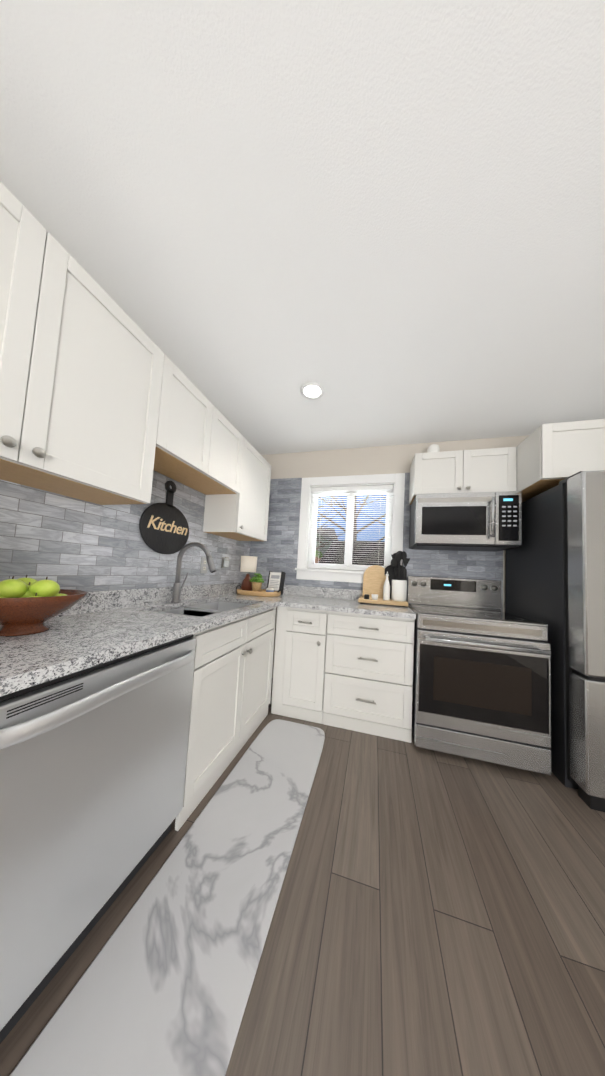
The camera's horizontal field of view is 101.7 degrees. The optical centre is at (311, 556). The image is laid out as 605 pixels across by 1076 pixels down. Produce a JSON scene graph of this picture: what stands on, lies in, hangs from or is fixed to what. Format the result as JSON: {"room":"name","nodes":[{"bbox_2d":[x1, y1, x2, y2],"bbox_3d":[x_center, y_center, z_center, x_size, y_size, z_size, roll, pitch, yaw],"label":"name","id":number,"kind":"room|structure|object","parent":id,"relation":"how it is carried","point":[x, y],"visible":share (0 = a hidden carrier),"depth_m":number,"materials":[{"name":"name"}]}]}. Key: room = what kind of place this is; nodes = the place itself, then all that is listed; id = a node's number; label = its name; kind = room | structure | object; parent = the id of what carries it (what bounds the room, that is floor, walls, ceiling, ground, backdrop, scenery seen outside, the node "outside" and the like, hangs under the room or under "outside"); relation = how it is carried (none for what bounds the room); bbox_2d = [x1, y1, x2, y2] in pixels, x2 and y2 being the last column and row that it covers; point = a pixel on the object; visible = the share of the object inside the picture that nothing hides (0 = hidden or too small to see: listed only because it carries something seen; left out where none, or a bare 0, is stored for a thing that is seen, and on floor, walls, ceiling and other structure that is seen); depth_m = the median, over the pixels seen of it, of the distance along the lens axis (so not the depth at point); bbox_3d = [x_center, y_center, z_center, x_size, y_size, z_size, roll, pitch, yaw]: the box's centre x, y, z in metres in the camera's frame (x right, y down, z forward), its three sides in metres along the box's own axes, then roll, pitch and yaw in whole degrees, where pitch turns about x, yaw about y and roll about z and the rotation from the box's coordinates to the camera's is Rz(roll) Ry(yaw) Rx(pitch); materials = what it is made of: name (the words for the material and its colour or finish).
{"room":"kitchen","nodes":[
{"label":"kitchen","id":0,"kind":"room"},
{"bbox_2d":[0,678,604,1075],"bbox_3d":[0.270,1.201,-0.135,3.710,0.060,5.267,2,-4,15],"label":"floor","id":1,"kind":"structure","parent":0,"point":[437,913],"depth_m":0.81,"materials":[{"name":"wood"}]},
{"bbox_2d":[0,634,195,1043],"bbox_3d":[-0.882,0.737,0.843,0.656,0.859,0.642,2,-4,15],"label":"dishwasher","id":2,"kind":"object","parent":1,"relation":"on","point":[93,759],"visible":0.96,"depth_m":0.68,"materials":[{"name":"grey metal"}]},
{"bbox_2d":[9,719,324,1075],"bbox_3d":[-0.310,1.207,1.045,0.460,0.008,1.705,2,-4,15],"label":"kitchen mat","id":3,"kind":"object","parent":1,"relation":"on","point":[163,986],"visible":1,"depth_m":0.75,"materials":[{"name":"plastic"}]},
{"bbox_2d":[175,607,275,830],"bbox_3d":[-0.711,0.791,1.618,0.639,0.863,0.932,2,-4,15],"label":"base cabinet","id":4,"kind":"object","parent":1,"relation":"on","point":[231,684],"visible":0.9,"depth_m":1.36,"materials":[{"name":"white paint"}]},
{"bbox_2d":[0,583,295,696],"bbox_3d":[-0.791,0.340,1.204,0.660,0.297,3.065,2,-4,15],"label":"countertop","id":5,"kind":"structure","parent":4,"relation":"on","point":[91,629],"depth_m":1.01,"materials":[{"name":"stone"}]},
{"bbox_2d":[0,575,87,635],"bbox_3d":[-0.995,0.163,0.859,0.312,0.195,0.312,2,-4,15],"label":"fruit bowl","id":6,"kind":"object","parent":5,"relation":"on","point":[28,606],"visible":1,"depth_m":0.81,"materials":[{"name":"brown wood"}]},
{"bbox_2d":[171,542,215,602],"bbox_3d":[-0.792,0.111,1.698,0.326,0.420,0.106,2,-4,15],"label":"gooseneck faucet","id":7,"kind":"object","parent":5,"relation":"on","point":[177,588],"visible":1,"depth_m":1.68,"materials":[{"name":"grey metal"}]},
{"bbox_2d":[236,556,285,596],"bbox_3d":[-0.522,0.192,2.497,0.482,0.384,0.320,2,-4,15],"label":"tray","id":8,"kind":"object","parent":5,"relation":"on","point":[249,586],"visible":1,"depth_m":2.50,"materials":[{"name":"brown wood"}]},
{"bbox_2d":[240,556,257,592],"bbox_3d":[-0.665,0.182,2.568,0.168,0.370,0.168,2,-4,15],"label":"lamp","id":9,"kind":"object","parent":8,"relation":"attached to","point":[248,563],"depth_m":2.51,"materials":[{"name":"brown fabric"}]},
{"bbox_2d":[249,573,264,593],"bbox_3d":[-0.545,0.266,2.448,0.149,0.201,0.150,2,-4,15],"label":"plant","id":10,"kind":"object","parent":8,"relation":"on","point":[256,581],"depth_m":2.42,"materials":[{"name":"green plant"}]},
{"bbox_2d":[265,587,274,595],"bbox_3d":[-0.407,0.338,2.392,0.077,0.064,0.077,2,-4,15],"label":"jar","id":11,"kind":"object","parent":8,"relation":"on","point":[271,590],"depth_m":2.36,"materials":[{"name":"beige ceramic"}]},
{"bbox_2d":[271,606,327,723],"bbox_3d":[-0.035,0.864,2.225,0.422,0.863,0.644,2,-4,15],"label":"base cabinet","id":12,"kind":"object","parent":1,"relation":"on","point":[299,665],"visible":0.92,"depth_m":1.95,"materials":[{"name":"white paint"}]},
{"bbox_2d":[322,611,414,742],"bbox_3d":[0.479,0.883,2.091,0.638,0.863,0.644,2,-4,15],"label":"base cabinet","id":13,"kind":"object","parent":1,"relation":"on","point":[368,682],"visible":1,"depth_m":1.81,"materials":[{"name":"white paint"}]},
{"bbox_2d":[284,586,415,618],"bbox_3d":[0.326,0.377,2.173,1.016,0.137,0.635,2,-4,15],"label":"countertop","id":14,"kind":"structure","parent":13,"relation":"on","point":[304,597],"depth_m":2.12,"materials":[{"name":"stone"}]},
{"bbox_2d":[358,551,409,606],"bbox_3d":[0.666,0.186,2.265,0.434,0.493,0.265,2,-4,15],"label":"tray","id":15,"kind":"object","parent":14,"relation":"on","point":[387,585],"visible":1,"depth_m":2.23,"materials":[{"name":"brown wood"}]},
{"bbox_2d":[383,571,390,600],"bbox_3d":[0.675,0.262,2.217,0.058,0.255,0.060,2,-4,15],"label":"soap bottle","id":16,"kind":"object","parent":15,"relation":"on","point":[386,588],"depth_m":2.19,"materials":[{"name":"white ceramic"}]},
{"bbox_2d":[407,576,550,774],"bbox_3d":[1.152,0.751,1.864,0.746,1.166,0.732,2,-4,15],"label":"range","id":17,"kind":"object","parent":1,"relation":"on","point":[481,683],"visible":0.94,"depth_m":1.58,"materials":[{"name":"grey metal"}]},
{"bbox_2d":[505,470,604,811],"bbox_3d":[2.003,0.455,1.582,0.908,1.813,0.896,2,-4,15],"label":"refrigerator","id":18,"kind":"object","parent":1,"relation":"on","point":[555,571],"visible":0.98,"depth_m":1.42,"materials":[{"name":"grey metal"}]},
{"bbox_2d":[0,0,604,454],"bbox_3d":[0.404,-1.341,0.019,3.710,0.080,5.267,2,-4,15],"label":"ceiling","id":19,"kind":"structure","parent":0,"point":[380,222],"depth_m":0.86,"materials":[{"name":"white paint"}]},
{"bbox_2d":[301,382,323,399],"bbox_3d":[0.003,-1.208,1.796,0.172,0.010,0.172,2,-4,15],"label":"recessed light","id":20,"kind":"object","parent":19,"relation":"in","point":[312,391],"visible":1,"depth_m":1.80,"materials":[{"name":"white plastic"}]},
{"bbox_2d":[261,435,528,677],"bbox_3d":[0.975,0.119,2.428,3.470,2.480,0.120,2,-4,15],"label":"wall","id":21,"kind":"structure","parent":0,"point":[393,459],"depth_m":2.56,"materials":[{"name":"beige paint"}]},
{"bbox_2d":[295,473,404,582],"bbox_3d":[0.391,-0.290,2.585,1.095,1.108,0.165,2,-4,15],"label":"window","id":22,"kind":"structure","parent":21,"relation":"in","point":[307,538],"depth_m":2.58,"materials":[{"name":"white wood"}]},
{"bbox_2d":[308,485,392,570],"bbox_3d":[0.391,-0.300,2.583,0.849,0.880,0.046,2,-4,15],"label":"window blind","id":23,"kind":"object","parent":22,"relation":"attached to","point":[350,489],"visible":0.88,"depth_m":2.59,"materials":[{"name":"white plastic"}]},
{"bbox_2d":[249,473,502,610],"bbox_3d":[0.504,-0.187,2.505,2.482,1.320,0.008,2,-4,15],"label":"wall tile","id":24,"kind":"structure","parent":21,"relation":"attached to","point":[277,551],"depth_m":2.63,"materials":[{"name":"tile"}]},
{"bbox_2d":[409,447,516,504],"bbox_3d":[1.277,-0.686,2.156,0.747,0.366,0.347,2,-4,15],"label":"upper cabinet","id":25,"kind":"object","parent":21,"relation":"attached to","point":[481,470],"visible":0.81,"depth_m":2.01,"materials":[{"name":"white paint"}]},
{"bbox_2d":[427,444,439,452],"bbox_3d":[1.105,-0.945,2.238,0.100,0.139,0.100,2,-4,15],"label":"cylinder","id":26,"kind":"object","parent":25,"relation":"on","point":[433,448],"visible":0.56,"depth_m":2.20,"materials":[{"name":"white ceramic"}]},
{"bbox_2d":[409,491,521,551],"bbox_3d":[1.250,-0.281,2.085,0.735,0.425,0.438,2,-4,15],"label":"microwave","id":27,"kind":"object","parent":25,"relation":"attached to","point":[481,521],"visible":1,"depth_m":1.93,"materials":[{"name":"grey metal"}]},
{"bbox_2d":[517,419,604,501],"bbox_3d":[2.072,-0.662,1.810,0.964,0.374,0.618,2,-4,15],"label":"upper cabinet","id":28,"kind":"object","parent":21,"relation":"attached to","point":[550,455],"visible":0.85,"depth_m":1.62,"materials":[{"name":"white paint"}]},
{"bbox_3d":[-1.400,-0.129,0.392,0.120,2.480,5.267,2,-4,15],"label":"wall","id":29,"kind":"structure","parent":0,"visible":0},
{"bbox_2d":[0,181,163,504],"bbox_3d":[-1.017,-0.679,0.811,0.347,0.774,0.920,2,-4,15],"label":"upper cabinet","id":30,"kind":"object","parent":29,"relation":"attached to","point":[81,361],"visible":1,"depth_m":0.88,"materials":[{"name":"white paint"}]},
{"bbox_2d":[0,470,250,591],"bbox_3d":[-1.112,-0.350,1.214,0.008,1.320,3.326,2,-4,15],"label":"wall tile","id":31,"kind":"structure","parent":29,"relation":"attached to","point":[66,542],"depth_m":1.27,"materials":[{"name":"tile"}]},
{"bbox_2d":[139,481,188,553],"bbox_3d":[-0.980,-0.268,1.678,0.016,0.506,0.400,2,-4,15],"label":"sign","id":32,"kind":"object","parent":31,"relation":"attached to","point":[164,528],"visible":1,"depth_m":1.66,"materials":[{"name":"black wood"}]},
{"bbox_2d":[200,557,207,572],"bbox_3d":[-0.899,0.073,2.061,0.007,0.134,0.084,2,-4,15],"label":"electrical outlet plate","id":33,"kind":"object","parent":31,"relation":"attached to","point":[204,567],"visible":0.9,"depth_m":2.05,"materials":[{"name":"grey plastic"}]},
{"bbox_2d":[221,557,229,567],"bbox_3d":[-0.804,0.056,2.308,0.066,0.104,0.060,2,-4,15],"label":"electrical outlet","id":34,"kind":"object","parent":31,"relation":"attached to","point":[225,561],"visible":1,"depth_m":2.29,"materials":[{"name":"white plastic"}]},
{"bbox_2d":[154,354,243,494],"bbox_3d":[-0.813,-0.769,1.643,0.318,0.472,0.775,2,-4,15],"label":"upper cabinet","id":35,"kind":"object","parent":29,"relation":"attached to","point":[199,442],"visible":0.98,"depth_m":1.51,"materials":[{"name":"white paint"}]},
{"bbox_2d":[203,438,270,540],"bbox_3d":[-0.642,-0.567,2.271,0.347,0.782,0.553,2,-4,15],"label":"upper cabinet","id":36,"kind":"object","parent":29,"relation":"attached to","point":[242,515],"visible":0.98,"depth_m":2.09,"materials":[{"name":"white paint"}]},
{"label":"outside","id":37,"kind":"structure","parent":0,"visible":0},
{"bbox_3d":[1.496,4.394,31.868,50.000,0.050,56.673,2,-4,15],"label":"ground","id":38,"kind":"structure","parent":37,"visible":0},
{"bbox_2d":[315,550,322,562],"bbox_3d":[-2.647,1.173,11.264,7.100,3.440,4.600,2,-4,15],"label":"fence","id":39,"kind":"object","parent":38,"relation":"on","point":[319,554],"visible":0.04,"depth_m":11.85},
{"bbox_2d":[316,528,337,554],"bbox_3d":[-1.994,0.533,20.459,7.500,5.890,7.900,2,-4,15],"label":"house","id":40,"kind":"structure","parent":38,"relation":"on","point":[323,550],"depth_m":17.58,"materials":[{"name":"grey"}]},
{"bbox_2d":[316,495,385,549],"bbox_3d":[-0.063,-1.876,12.734,12.026,9.979,9.758,2,-4,15],"label":"trees","id":41,"kind":"object","parent":38,"relation":"on","point":[354,537],"visible":0.08,"depth_m":11.28,"materials":[{"name":"brown plant"}]},
{"bbox_2d":[319,540,384,565],"bbox_3d":[2.235,1.222,7.817,3.920,3.440,4.030,2,-4,15],"label":"shed","id":42,"kind":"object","parent":38,"relation":"on","point":[370,558],"visible":0.07,"depth_m":7.33,"materials":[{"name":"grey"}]}
]}

